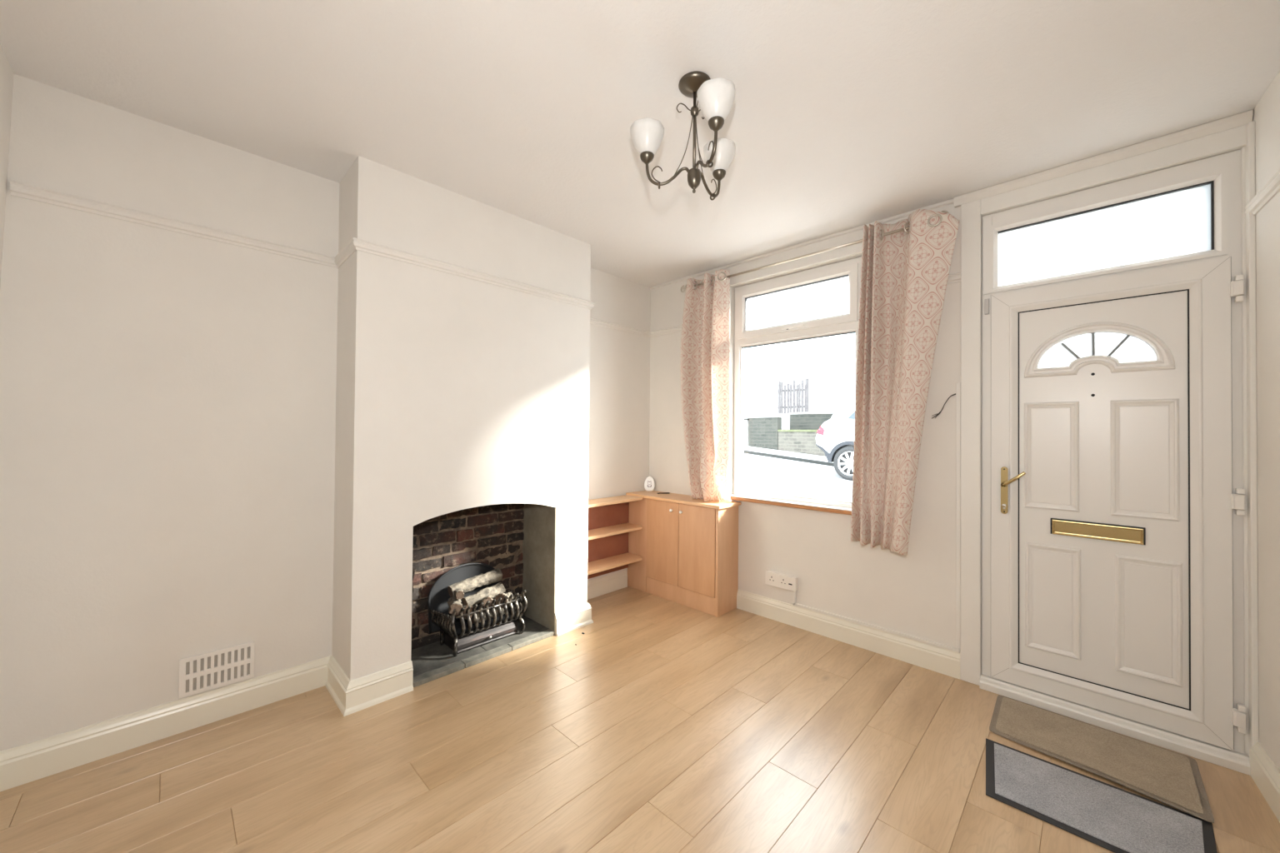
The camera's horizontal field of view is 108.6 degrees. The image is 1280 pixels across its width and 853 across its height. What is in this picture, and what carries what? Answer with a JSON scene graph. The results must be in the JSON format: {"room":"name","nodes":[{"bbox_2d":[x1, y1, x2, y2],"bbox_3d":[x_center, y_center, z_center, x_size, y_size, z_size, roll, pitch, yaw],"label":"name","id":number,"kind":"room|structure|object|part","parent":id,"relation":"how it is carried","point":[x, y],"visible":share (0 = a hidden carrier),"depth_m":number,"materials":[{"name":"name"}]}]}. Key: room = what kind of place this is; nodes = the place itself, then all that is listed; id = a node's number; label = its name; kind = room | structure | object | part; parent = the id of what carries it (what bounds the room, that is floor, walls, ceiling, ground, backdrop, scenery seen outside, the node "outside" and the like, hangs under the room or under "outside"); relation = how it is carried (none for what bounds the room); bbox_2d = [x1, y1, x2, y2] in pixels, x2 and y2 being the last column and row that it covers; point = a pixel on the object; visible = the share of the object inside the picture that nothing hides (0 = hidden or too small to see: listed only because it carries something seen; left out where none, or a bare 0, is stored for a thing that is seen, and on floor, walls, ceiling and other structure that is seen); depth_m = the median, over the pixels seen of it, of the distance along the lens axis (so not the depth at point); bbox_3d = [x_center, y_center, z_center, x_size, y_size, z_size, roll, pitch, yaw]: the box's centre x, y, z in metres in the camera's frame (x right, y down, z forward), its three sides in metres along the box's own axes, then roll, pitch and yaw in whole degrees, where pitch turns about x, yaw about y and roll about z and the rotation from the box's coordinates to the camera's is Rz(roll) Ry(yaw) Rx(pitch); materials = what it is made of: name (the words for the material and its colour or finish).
{"room":"living room","nodes":[
{"label":"living room","id":0,"kind":"room"},
{"bbox_2d":[0,43,14,288],"bbox_3d":[-1.033,0.004,0.316,3.620,2.450,0.205,0,-1,44],"label":"wall","id":1,"kind":"structure","parent":0,"point":[7,74],"depth_m":1.54,"materials":[{"name":"paint"}]},
{"bbox_2d":[0,74,650,751],"bbox_3d":[-0.917,0.032,2.701,0.449,2.450,3.565,0,-1,44],"label":"wall","id":2,"kind":"structure","parent":0,"point":[207,446],"depth_m":2.02,"materials":[{"name":"paint"}]},
{"bbox_2d":[178,641,254,699],"bbox_3d":[-1.788,1.026,1.949,0.012,0.155,0.235,0,-1,44],"label":"air vent","id":3,"kind":"object","parent":2,"relation":"in","point":[206,672],"visible":1,"depth_m":1.95,"materials":[{"name":"white plastic"}]},
{"bbox_2d":[0,570,627,791],"bbox_3d":[-1.036,1.188,2.470,0.359,0.130,3.003,0,-1,44],"label":"baseboard","id":4,"kind":"structure","parent":2,"relation":"attached to","point":[23,764],"depth_m":1.94,"materials":[{"name":"white wood"}]},
{"bbox_2d":[10,180,682,337],"bbox_3d":[-0.816,-0.796,2.512,0.620,0.046,3.215,0,-1,44],"label":"rail","id":5,"kind":"object","parent":2,"relation":"attached to","point":[17,189],"visible":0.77,"depth_m":2.07,"materials":[{"name":"paint"}]},
{"bbox_2d":[410,503,555,652],"bbox_3d":[-0.960,0.606,2.656,0.448,1.300,0.868,0,-1,44],"label":"lining","id":6,"kind":"object","parent":2,"relation":"attached to","point":[518,540],"visible":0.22,"depth_m":2.83,"materials":[{"name":"brick"}]},
{"bbox_2d":[587,495,642,579],"bbox_3d":[-0.261,0.829,3.367,0.198,0.581,0.670,0,-1,44],"label":"wall shelving","id":7,"kind":"object","parent":2,"relation":"attached to","point":[609,527],"visible":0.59,"depth_m":3.46,"materials":[{"name":"brown wood"}]},
{"bbox_3d":[-0.329,0.840,3.433,0.010,0.559,0.670,0,-1,44],"label":"panel","id":8,"kind":"part","parent":7,"relation":"part of","materials":[{"name":"brown wood"}]},
{"bbox_3d":[-0.263,1.007,3.357,0.187,0.019,0.659,0,-1,44],"label":"shelf","id":9,"kind":"part","parent":7,"relation":"part of","materials":[{"name":"brown wood"}]},
{"bbox_3d":[-0.260,0.770,3.360,0.187,0.019,0.659,0,-1,44],"label":"shelf","id":10,"kind":"part","parent":7,"relation":"part of","materials":[{"name":"brown wood"}]},
{"bbox_3d":[-0.259,0.548,3.362,0.187,0.019,0.659,0,-1,44],"label":"shelf","id":11,"kind":"part","parent":7,"relation":"part of","materials":[{"name":"brown wood"}]},
{"bbox_2d":[0,0,1279,287],"bbox_3d":[0.173,-1.256,1.644,3.550,0.120,3.585,0,-1,44],"label":"ceiling","id":12,"kind":"structure","parent":0,"point":[843,115],"depth_m":1.62,"materials":[{"name":"paint"}]},
{"bbox_2d":[630,70,735,200],"bbox_3d":[0.217,-1.003,1.620,0.401,0.384,0.386,0,-1,44],"label":"chandelier","id":13,"kind":"object","parent":12,"relation":"hanging from","point":[716,97],"visible":1,"depth_m":1.58,"materials":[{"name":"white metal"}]},
{"bbox_3d":[0.025,-1.002,1.623,0.121,0.097,0.121,0,-1,44],"label":"lamp shade","id":14,"kind":"part","parent":13,"relation":"part of","materials":[{"name":"white glass"}]},
{"bbox_3d":[0.097,-0.882,1.610,0.157,0.094,0.025,0,-1,12],"label":"arm","id":15,"kind":"part","parent":13,"relation":"part of","materials":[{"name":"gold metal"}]},
{"bbox_3d":[0.190,-1.026,1.601,0.030,0.280,0.030,0,-1,44],"label":"stem","id":16,"kind":"part","parent":13,"relation":"part of","materials":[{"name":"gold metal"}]},
{"bbox_3d":[0.214,-0.882,1.511,0.025,0.094,0.157,1,-1,-22],"label":"arm","id":17,"kind":"part","parent":13,"relation":"part of","materials":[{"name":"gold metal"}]},
{"bbox_3d":[0.247,-0.880,1.671,0.025,0.094,0.157,0,-1,44],"label":"arm","id":18,"kind":"part","parent":13,"relation":"part of","materials":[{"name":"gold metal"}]},
{"bbox_3d":[0.239,-1.002,1.443,0.121,0.097,0.121,0,-1,44],"label":"lamp shade","id":19,"kind":"part","parent":13,"relation":"part of","materials":[{"name":"white glass"}]},
{"bbox_3d":[0.298,-0.998,1.727,0.121,0.097,0.121,0,-1,44],"label":"lamp shade","id":20,"kind":"part","parent":13,"relation":"part of","materials":[{"name":"white glass"}]},
{"bbox_2d":[0,586,1279,852],"bbox_3d":[0.052,1.313,1.551,3.500,0.120,3.315,0,-1,44],"label":"floor","id":21,"kind":"structure","parent":0,"point":[667,727],"depth_m":1.68,"materials":[{"name":"beige laminate"}]},
{"bbox_2d":[410,615,554,687],"bbox_3d":[-0.926,1.243,2.610,0.356,0.025,0.807,0,-1,44],"label":"hearth","id":22,"kind":"object","parent":21,"relation":"on","point":[434,661],"visible":0.73,"depth_m":2.49,"materials":[{"name":"stone"}]},
{"bbox_2d":[447,596,462,615],"bbox_3d":[-1.025,0.992,2.548,0.076,0.073,0.137,1,-1,-26],"label":"log","id":23,"kind":"object","parent":22,"relation":"in","point":[452,602],"visible":0.86,"depth_m":2.50,"materials":[{"name":"brown wood"}]},
{"bbox_2d":[454,589,464,599],"bbox_3d":[-1.006,0.934,2.564,0.051,0.054,0.069,1,-1,-27],"label":"log","id":24,"kind":"object","parent":23,"relation":"on","point":[459,594],"visible":1,"depth_m":2.54,"materials":[{"name":"brown wood"}]},
{"bbox_2d":[447,568,502,598],"bbox_3d":[-0.967,0.919,2.711,0.084,0.106,0.315,0,-1,44],"label":"log","id":25,"kind":"object","parent":23,"relation":"on","point":[494,576],"visible":0.96,"depth_m":2.69,"materials":[{"name":"brown wood"}]},
{"bbox_2d":[457,605,473,619],"bbox_3d":[-0.973,1.032,2.566,0.074,0.099,0.140,1,-1,-35],"label":"log","id":26,"kind":"object","parent":22,"relation":"in","point":[464,607],"visible":0.44,"depth_m":2.52,"materials":[{"name":"brown wood"}]},
{"bbox_2d":[461,582,505,606],"bbox_3d":[-0.914,0.988,2.696,0.076,0.090,0.250,0,-1,40],"label":"log","id":27,"kind":"object","parent":26,"relation":"on","point":[494,591],"visible":0.77,"depth_m":2.67,"materials":[{"name":"brown wood"}]},
{"bbox_2d":[427,562,527,657],"bbox_3d":[-0.928,1.021,2.655,0.247,0.424,0.498,0,-1,44],"label":"grate","id":28,"kind":"object","parent":22,"relation":"on","point":[459,634],"visible":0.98,"depth_m":2.60,"materials":[{"name":"black metal"}]},
{"bbox_3d":[-1.113,1.184,2.583,0.020,0.086,0.016,0,-1,44],"label":"leg","id":29,"kind":"part","parent":28,"relation":"part of","materials":[{"name":"metal"}]},
{"bbox_3d":[-1.068,1.087,2.511,0.198,0.112,0.064,0,-1,44],"label":"rail","id":30,"kind":"part","parent":28,"relation":"part of","materials":[{"name":"metal"}]},
{"bbox_3d":[-0.988,1.099,2.448,0.032,0.263,0.051,1,-1,-18],"label":"corner post","id":31,"kind":"part","parent":28,"relation":"part of","materials":[{"name":"metal"}]},
{"bbox_3d":[-0.852,1.080,2.604,0.028,0.124,0.396,0,-1,44],"label":"rail","id":32,"kind":"part","parent":28,"relation":"part of","materials":[{"name":"metal"}]},
{"bbox_3d":[-0.699,1.105,2.743,0.051,0.263,0.032,0,-1,16],"label":"corner post","id":33,"kind":"part","parent":28,"relation":"part of","materials":[{"name":"metal"}]},
{"bbox_2d":[470,607,504,623],"bbox_3d":[-0.887,1.095,2.696,0.079,0.076,0.205,0,-1,44],"label":"log","id":34,"kind":"object","parent":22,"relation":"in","point":[496,608],"visible":0.2,"depth_m":2.65,"materials":[{"name":"brown wood"}]},
{"bbox_2d":[480,596,493,608],"bbox_3d":[-0.882,1.018,2.661,0.071,0.095,0.129,1,-1,-17],"label":"log","id":35,"kind":"object","parent":34,"relation":"on","point":[486,599],"visible":0.68,"depth_m":2.61,"materials":[{"name":"brown wood"}]},
{"bbox_2d":[495,591,513,608],"bbox_3d":[-0.799,1.020,2.721,0.083,0.102,0.126,0,-1,7],"label":"log","id":36,"kind":"object","parent":34,"relation":"on","point":[508,594],"visible":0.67,"depth_m":2.67,"materials":[{"name":"brown wood"}]},
{"bbox_2d":[625,490,741,617],"bbox_3d":[0.294,0.903,3.444,0.893,0.746,0.280,0,-1,44],"label":"base cabinet","id":37,"kind":"object","parent":21,"relation":"on","point":[687,547],"visible":0.99,"depth_m":3.26,"materials":[{"name":"brown wood"}]},
{"bbox_3d":[-0.028,0.913,3.619,0.188,0.724,0.012,0,-1,44],"label":"panel","id":38,"kind":"part","parent":37,"relation":"part of","materials":[{"name":"brown wood"}]},
{"bbox_3d":[0.167,0.852,3.424,0.315,0.596,0.016,0,-1,44],"label":"door","id":39,"kind":"part","parent":37,"relation":"part of","materials":[{"name":"brown wood"}]},
{"bbox_2d":[625,490,741,509],"bbox_3d":[0.300,0.541,3.451,0.893,0.021,0.270,0,-1,44],"label":"countertop","id":40,"kind":"structure","parent":37,"relation":"on","point":[672,497],"depth_m":3.34,"materials":[{"name":"brown wood"}]},
{"bbox_2d":[644,476,654,491],"bbox_3d":[0.077,0.471,3.784,0.088,0.120,0.026,1,-1,-1],"label":"plaque","id":41,"kind":"object","parent":40,"relation":"on","point":[649,484],"visible":1,"depth_m":3.78,"materials":[{"name":"white"}]},
{"bbox_3d":[0.395,0.852,3.200,0.314,0.596,0.016,0,-1,44],"label":"door","id":42,"kind":"part","parent":37,"relation":"part of","materials":[{"name":"brown wood"}]},
{"bbox_2d":[985,738,1217,852],"bbox_3d":[1.487,1.260,1.536,0.580,0.008,0.370,0,-1,44],"label":"door mat","id":43,"kind":"object","parent":21,"relation":"on","point":[1114,819],"visible":1,"depth_m":1.51,"materials":[{"name":"grey rubber"}]},
{"bbox_2d":[989,695,1214,823],"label":"door mat","id":44,"kind":"object","parent":21,"relation":"on","point":[1173,779],"visible":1,"depth_m":1.77,"materials":[{"name":"rubber"}]},
{"bbox_2d":[649,148,1241,674],"bbox_3d":[1.311,0.052,2.782,3.520,2.450,0.170,0,-1,44],"label":"wall","id":45,"kind":"structure","parent":0,"point":[913,594],"depth_m":2.73,"materials":[{"name":"paint"}]},
{"bbox_2d":[765,570,797,592],"bbox_3d":[0.926,0.999,2.992,0.221,0.095,0.040,0,-1,44],"label":"power socket","id":46,"kind":"object","parent":45,"relation":"attached to","point":[774,579],"visible":1,"depth_m":2.97,"materials":[{"name":"white plastic"}]},
{"bbox_2d":[730,494,851,514],"bbox_3d":[0.985,0.502,2.966,0.965,0.028,0.080,0,-1,44],"label":"window sill","id":47,"kind":"structure","parent":45,"relation":"attached to","point":[840,510],"depth_m":2.93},
{"bbox_2d":[727,238,863,492],"bbox_3d":[0.972,-0.310,2.987,1.020,1.572,0.022,0,-1,44],"label":"trim","id":48,"kind":"structure","parent":45,"relation":"attached to","point":[857,248],"depth_m":2.97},
{"bbox_2d":[733,256,861,508],"bbox_3d":[1.009,-0.258,3.031,0.894,1.504,0.116,0,-1,44],"label":"window","id":49,"kind":"structure","parent":45,"relation":"in","point":[847,323],"depth_m":3.07,"materials":[{"name":"white plastic"}]},
{"bbox_3d":[0.995,-0.646,2.992,0.155,0.015,0.030,0,-1,44],"label":"handle","id":50,"kind":"part","parent":49,"relation":"part of","materials":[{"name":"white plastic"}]},
{"bbox_3d":[1.015,-0.800,3.039,0.824,0.345,0.061,0,-1,44],"label":"sash","id":51,"kind":"part","parent":49,"relation":"part of","materials":[{"name":"white plastic"}]},
{"bbox_2d":[680,210,949,292],"bbox_3d":[0.964,-1.062,2.956,1.743,0.068,0.097,0,-1,44],"label":"pole","id":52,"kind":"object","parent":45,"relation":"attached to","point":[907,227],"visible":0.59,"depth_m":2.82,"materials":[{"name":"silver metal"}]},
{"bbox_2d":[680,269,731,503],"bbox_3d":[0.457,-0.289,3.340,0.166,1.634,0.445,1,-1,-36],"label":"curtain","id":53,"kind":"object","parent":52,"relation":"hanging from","point":[705,342],"visible":1,"depth_m":3.32,"materials":[{"name":"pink fabric"}]},
{"bbox_3d":[0.938,-1.055,2.924,1.630,0.016,0.016,0,-1,44],"label":"rod","id":54,"kind":"part","parent":52,"relation":"part of","materials":[{"name":"silver metal"}]},
{"bbox_2d":[850,209,959,555],"bbox_3d":[1.392,-0.226,2.455,0.518,1.803,0.133,0,-1,44],"label":"curtain","id":55,"kind":"object","parent":52,"relation":"hanging from","point":[904,274],"visible":1,"depth_m":2.48,"materials":[{"name":"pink fabric"}]},
{"bbox_2d":[736,589,960,679],"bbox_3d":[1.153,1.212,2.781,1.307,0.128,0.020,0,-1,44],"label":"baseboard","id":56,"kind":"structure","parent":45,"relation":"attached to","point":[934,658],"depth_m":2.67,"materials":[{"name":"white wood"}]},
{"bbox_2d":[793,591,959,653],"bbox_3d":[1.303,1.096,2.641,0.890,0.100,0.014,0,-1,44],"label":"cable trunking","id":57,"kind":"object","parent":45,"relation":"attached to","point":[945,647],"visible":0.92,"depth_m":2.60,"materials":[{"name":"white plastic"}]},
{"bbox_2d":[650,110,1253,289],"bbox_3d":[1.180,-1.151,2.792,3.082,0.046,0.034,0,-1,44],"label":"coving","id":58,"kind":"structure","parent":45,"relation":"attached to","point":[1242,118],"depth_m":2.05,"materials":[{"name":"paint"}]},
{"bbox_2d":[947,271,960,284],"bbox_3d":[1.480,-0.764,2.498,0.440,0.046,0.022,0,-1,44],"label":"rail","id":59,"kind":"object","parent":45,"relation":"attached to","point":[953,277],"visible":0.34,"depth_m":2.36,"materials":[{"name":"paint"}]},
{"bbox_2d":[955,382,960,649],"bbox_3d":[1.621,0.451,2.342,0.018,1.352,0.012,0,-1,44],"label":"cable trunking","id":60,"kind":"object","parent":45,"relation":"attached to","point":[958,384],"visible":1,"depth_m":2.34,"materials":[{"name":"white plastic"}]},
{"bbox_2d":[931,393,955,419],"bbox_3d":[1.575,-0.105,2.387,0.108,0.129,0.014,0,-1,42],"label":"loose wire","id":61,"kind":"object","parent":60,"relation":"attached to","point":[937,414],"visible":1,"depth_m":2.39,"materials":[{"name":"grey"}]},
{"bbox_2d":[960,124,1249,754],"bbox_3d":[1.951,0.072,2.020,0.900,2.404,0.024,0,-1,44],"label":"trim","id":62,"kind":"structure","parent":45,"relation":"attached to","point":[972,212],"depth_m":2.27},
{"bbox_2d":[979,149,1250,775],"bbox_3d":[1.982,0.112,1.999,0.810,2.325,0.147,0,-1,44],"label":"door","id":63,"kind":"structure","parent":45,"relation":"in","point":[1113,511],"depth_m":1.94,"materials":[{"name":"white plastic"}]},
{"bbox_3d":[1.745,0.305,2.202,0.027,0.225,0.009,0,-1,44],"label":"handle","id":64,"kind":"part","parent":63,"relation":"part of","materials":[{"name":"gold metal"}]},
{"bbox_3d":[1.750,0.248,2.156,0.096,0.081,0.050,0,-1,44],"label":"lever","id":65,"kind":"part","parent":63,"relation":"part of","materials":[{"name":"gold metal"}]},
{"bbox_3d":[1.872,0.134,2.096,0.188,0.490,0.011,0,-1,44],"label":"raised panel","id":66,"kind":"part","parent":63,"relation":"part of","materials":[{"name":"white plastic"}]},
{"bbox_3d":[1.869,0.784,2.086,0.189,0.488,0.011,0,-1,44],"label":"raised panel","id":67,"kind":"part","parent":63,"relation":"part of","materials":[{"name":"white plastic"}]},
{"bbox_3d":[1.992,-0.341,2.020,0.372,0.142,0.003,0,-1,44],"label":"fanlight pane","id":68,"kind":"part","parent":63,"relation":"part of","materials":[{"name":"clear glass"}]},
{"bbox_3d":[1.975,0.452,1.994,0.292,0.072,0.004,0,-1,44],"label":"letter plate","id":69,"kind":"part","parent":63,"relation":"part of","materials":[{"name":"gold metal"}]},
{"bbox_3d":[1.981,-0.342,2.008,0.468,0.225,0.030,0,-1,44],"label":"fanlight moulding","id":70,"kind":"part","parent":63,"relation":"part of","materials":[{"name":"white plastic"}]},
{"bbox_3d":[1.987,0.286,2.003,0.518,1.652,0.022,0,-1,44],"label":"panel","id":71,"kind":"part","parent":63,"relation":"part of","materials":[{"name":"white plastic"}]},
{"bbox_3d":[2.004,-0.823,2.034,0.684,0.285,0.006,0,-1,44],"label":"toplight pane","id":72,"kind":"part","parent":63,"relation":"part of","materials":[{"name":"clear glass"}]},
{"bbox_3d":[2.077,0.133,1.895,0.192,0.490,0.011,0,-1,44],"label":"raised panel","id":73,"kind":"part","parent":63,"relation":"part of","materials":[{"name":"white plastic"}]},
{"bbox_3d":[2.078,0.787,1.882,0.185,0.490,0.011,0,-1,44],"label":"raised panel","id":74,"kind":"part","parent":63,"relation":"part of","materials":[{"name":"white plastic"}]},
{"bbox_2d":[1252,70,1279,771],"bbox_3d":[1.236,0.025,0.416,0.120,2.450,3.328,0,-1,41],"label":"wall","id":75,"kind":"structure","parent":0,"point":[1266,116],"depth_m":1.60,"materials":[{"name":"paint"}]},
{"bbox_2d":[1245,120,1259,756],"bbox_3d":[2.260,0.049,1.699,0.018,2.350,0.041,0,-1,44],"label":"trim","id":76,"kind":"structure","parent":75,"relation":"attached to","point":[1253,733],"depth_m":1.69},
{"bbox_2d":[1244,169,1279,215],"bbox_3d":[1.219,-0.822,0.505,0.022,0.046,3.201,0,-1,41],"label":"rail","id":77,"kind":"object","parent":75,"relation":"attached to","point":[1272,187],"visible":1,"depth_m":1.58,"materials":[{"name":"paint"}]},
{"bbox_2d":[1249,742,1279,822],"bbox_3d":[1.197,1.187,0.477,0.020,0.128,3.186,0,-1,41],"label":"baseboard","id":78,"kind":"structure","parent":75,"relation":"attached to","point":[1264,772],"depth_m":1.57,"materials":[{"name":"white wood"}]},
{"label":"outside","id":79,"kind":"structure","parent":0,"visible":0},
{"bbox_2d":[743,453,852,501],"bbox_3d":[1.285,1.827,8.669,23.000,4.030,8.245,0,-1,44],"label":"street","id":80,"kind":"structure","parent":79,"point":[761,473],"depth_m":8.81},
{"bbox_2d":[815,400,854,480],"bbox_3d":[5.755,0.395,8.620,4.420,1.818,1.771,0,-1,44],"label":"car","id":81,"kind":"object","parent":80,"relation":"on","point":[835,437],"visible":0.17,"depth_m":9.18,"materials":[{"name":"white paint"}]},
{"bbox_2d":[816,426,824,434],"bbox_3d":[3.758,0.086,9.549,0.171,0.189,0.178,0,-1,44],"label":"tail lamp","id":82,"kind":"object","parent":81,"relation":"attached to","point":[821,432],"depth_m":9.47,"materials":[{"name":"red"}]},
{"bbox_3d":[4.217,0.502,9.107,0.870,0.435,0.315,0,-1,44],"label":"arch trim","id":83,"kind":"part","parent":81,"relation":"part of","materials":[{"name":"grey plastic"}]},
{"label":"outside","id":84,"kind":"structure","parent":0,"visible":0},
{"bbox_2d":[744,413,789,429],"bbox_3d":[12.668,0.640,20.295,23.000,1.860,18.900,0,-1,44],"label":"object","id":85,"kind":"object","parent":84,"point":[786,417],"visible":0.11,"depth_m":14.92,"materials":[{"name":"white"}]},
{"bbox_2d":[744,295,765,414],"bbox_3d":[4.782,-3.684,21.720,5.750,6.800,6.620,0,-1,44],"label":"house","id":86,"kind":"structure","parent":85,"relation":"on","point":[754,357],"depth_m":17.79,"materials":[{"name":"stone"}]},
{"bbox_3d":[4.153,-1.755,18.036,0.500,0.450,0.010,0,-1,44],"label":"pane","id":87,"kind":"part","parent":86,"relation":"part of","materials":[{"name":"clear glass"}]},
{"bbox_3d":[4.170,-1.310,18.052,0.800,1.840,0.050,0,-1,44],"label":"door","id":88,"kind":"part","parent":86,"relation":"part of","materials":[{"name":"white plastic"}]},
{"bbox_3d":[4.236,-3.135,18.031,0.830,0.990,0.010,0,-1,44],"label":"pane","id":89,"kind":"part","parent":86,"relation":"part of","materials":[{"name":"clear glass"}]},
{"bbox_3d":[4.210,-2.530,18.003,1.070,0.100,0.100,0,-1,44],"label":"sill","id":90,"kind":"part","parent":86,"relation":"part of","materials":[{"name":"white"}]},
{"bbox_2d":[777,378,809,414],"bbox_3d":[5.028,-0.984,15.155,1.080,1.140,0.080,0,-1,44],"label":"fence","id":91,"kind":"object","parent":85,"relation":"on","point":[786,397],"visible":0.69,"depth_m":15.09,"materials":[{"name":"white wood"}]},
{"bbox_3d":[5.385,-0.985,14.805,0.080,1.140,0.080,0,-1,44],"label":"post","id":92,"kind":"part","parent":91,"relation":"part of","materials":[{"name":"white wood"}]},
{"bbox_2d":[765,278,843,414],"bbox_3d":[7.890,-3.690,18.676,2.850,6.800,6.620,0,-1,44],"label":"sky","id":93,"kind":"structure","parent":85,"relation":"on","point":[820,360],"depth_m":16.35,"materials":[{"name":"stone"}]},
{"bbox_3d":[5.275,-3.022,16.969,0.940,0.100,0.100,0,-1,44],"label":"sill","id":94,"kind":"part","parent":93,"relation":"part of","materials":[{"name":"white"}]},
{"bbox_3d":[5.301,-3.632,16.997,0.700,1.000,0.010,0,-1,44],"label":"pane","id":95,"kind":"part","parent":93,"relation":"part of","materials":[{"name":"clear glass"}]},
{"bbox_3d":[6.309,-2.444,15.945,0.910,0.100,0.100,0,-1,44],"label":"sill","id":96,"kind":"part","parent":93,"relation":"part of","materials":[{"name":"white"}]},
{"bbox_3d":[6.333,-2.744,15.969,0.670,0.380,0.010,0,-1,44],"label":"pane","id":97,"kind":"part","parent":93,"relation":"part of","materials":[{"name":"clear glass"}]},
{"bbox_2d":[842,277,855,404],"bbox_3d":[11.195,-3.697,15.440,6.300,6.800,6.620,0,-1,44],"label":"house","id":98,"kind":"structure","parent":85,"relation":"on","point":[849,340],"depth_m":15.37,"materials":[{"name":"stone"}]},
{"bbox_3d":[7.268,-2.126,15.000,0.840,0.100,0.100,0,-1,44],"label":"sill","id":99,"kind":"part","parent":98,"relation":"part of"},
{"bbox_3d":[7.294,-2.686,15.028,0.600,0.900,0.010,0,-1,44],"label":"pane","id":100,"kind":"part","parent":98,"relation":"part of","materials":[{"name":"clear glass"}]},
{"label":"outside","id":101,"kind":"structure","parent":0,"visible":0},
{"bbox_2d":[743,450,834,466],"bbox_3d":[4.226,1.203,11.673,23.000,2.815,0.135,0,-1,44],"label":"kerb","id":102,"kind":"object","parent":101,"point":[826,463],"visible":0.11,"depth_m":11.93,"materials":[{"name":"grey concrete"}]},
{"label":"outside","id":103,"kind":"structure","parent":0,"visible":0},
{"bbox_2d":[743,445,827,461],"bbox_3d":[11.775,1.347,19.382,23.000,2.830,21.435,0,-1,44],"label":"pavement","id":104,"kind":"structure","parent":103,"point":[745,447],"depth_m":12.71,"materials":[{"name":"white concrete"}]},
{"bbox_2d":[743,418,749,445],"bbox_3d":[3.353,0.484,14.513,0.240,1.480,0.300,0,-1,44],"label":"gate post","id":105,"kind":"object","parent":104,"relation":"on","point":[746,442],"visible":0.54,"depth_m":14.41,"materials":[{"name":"white"}]},
{"bbox_2d":[748,415,825,456],"bbox_3d":[6.673,0.693,11.293,8.970,2.050,0.290,0,-1,44],"label":"wall","id":106,"kind":"structure","parent":104,"relation":"on","point":[763,433],"depth_m":13.68,"materials":[{"name":"brick"}]},
{"bbox_2d":[789,411,834,429],"bbox_3d":[7.696,0.397,11.731,8.120,1.670,0.340,0,-1,44],"label":"wall","id":107,"kind":"structure","parent":104,"relation":"on","point":[798,421],"depth_m":14.03,"materials":[{"name":"brick"}]}
]}

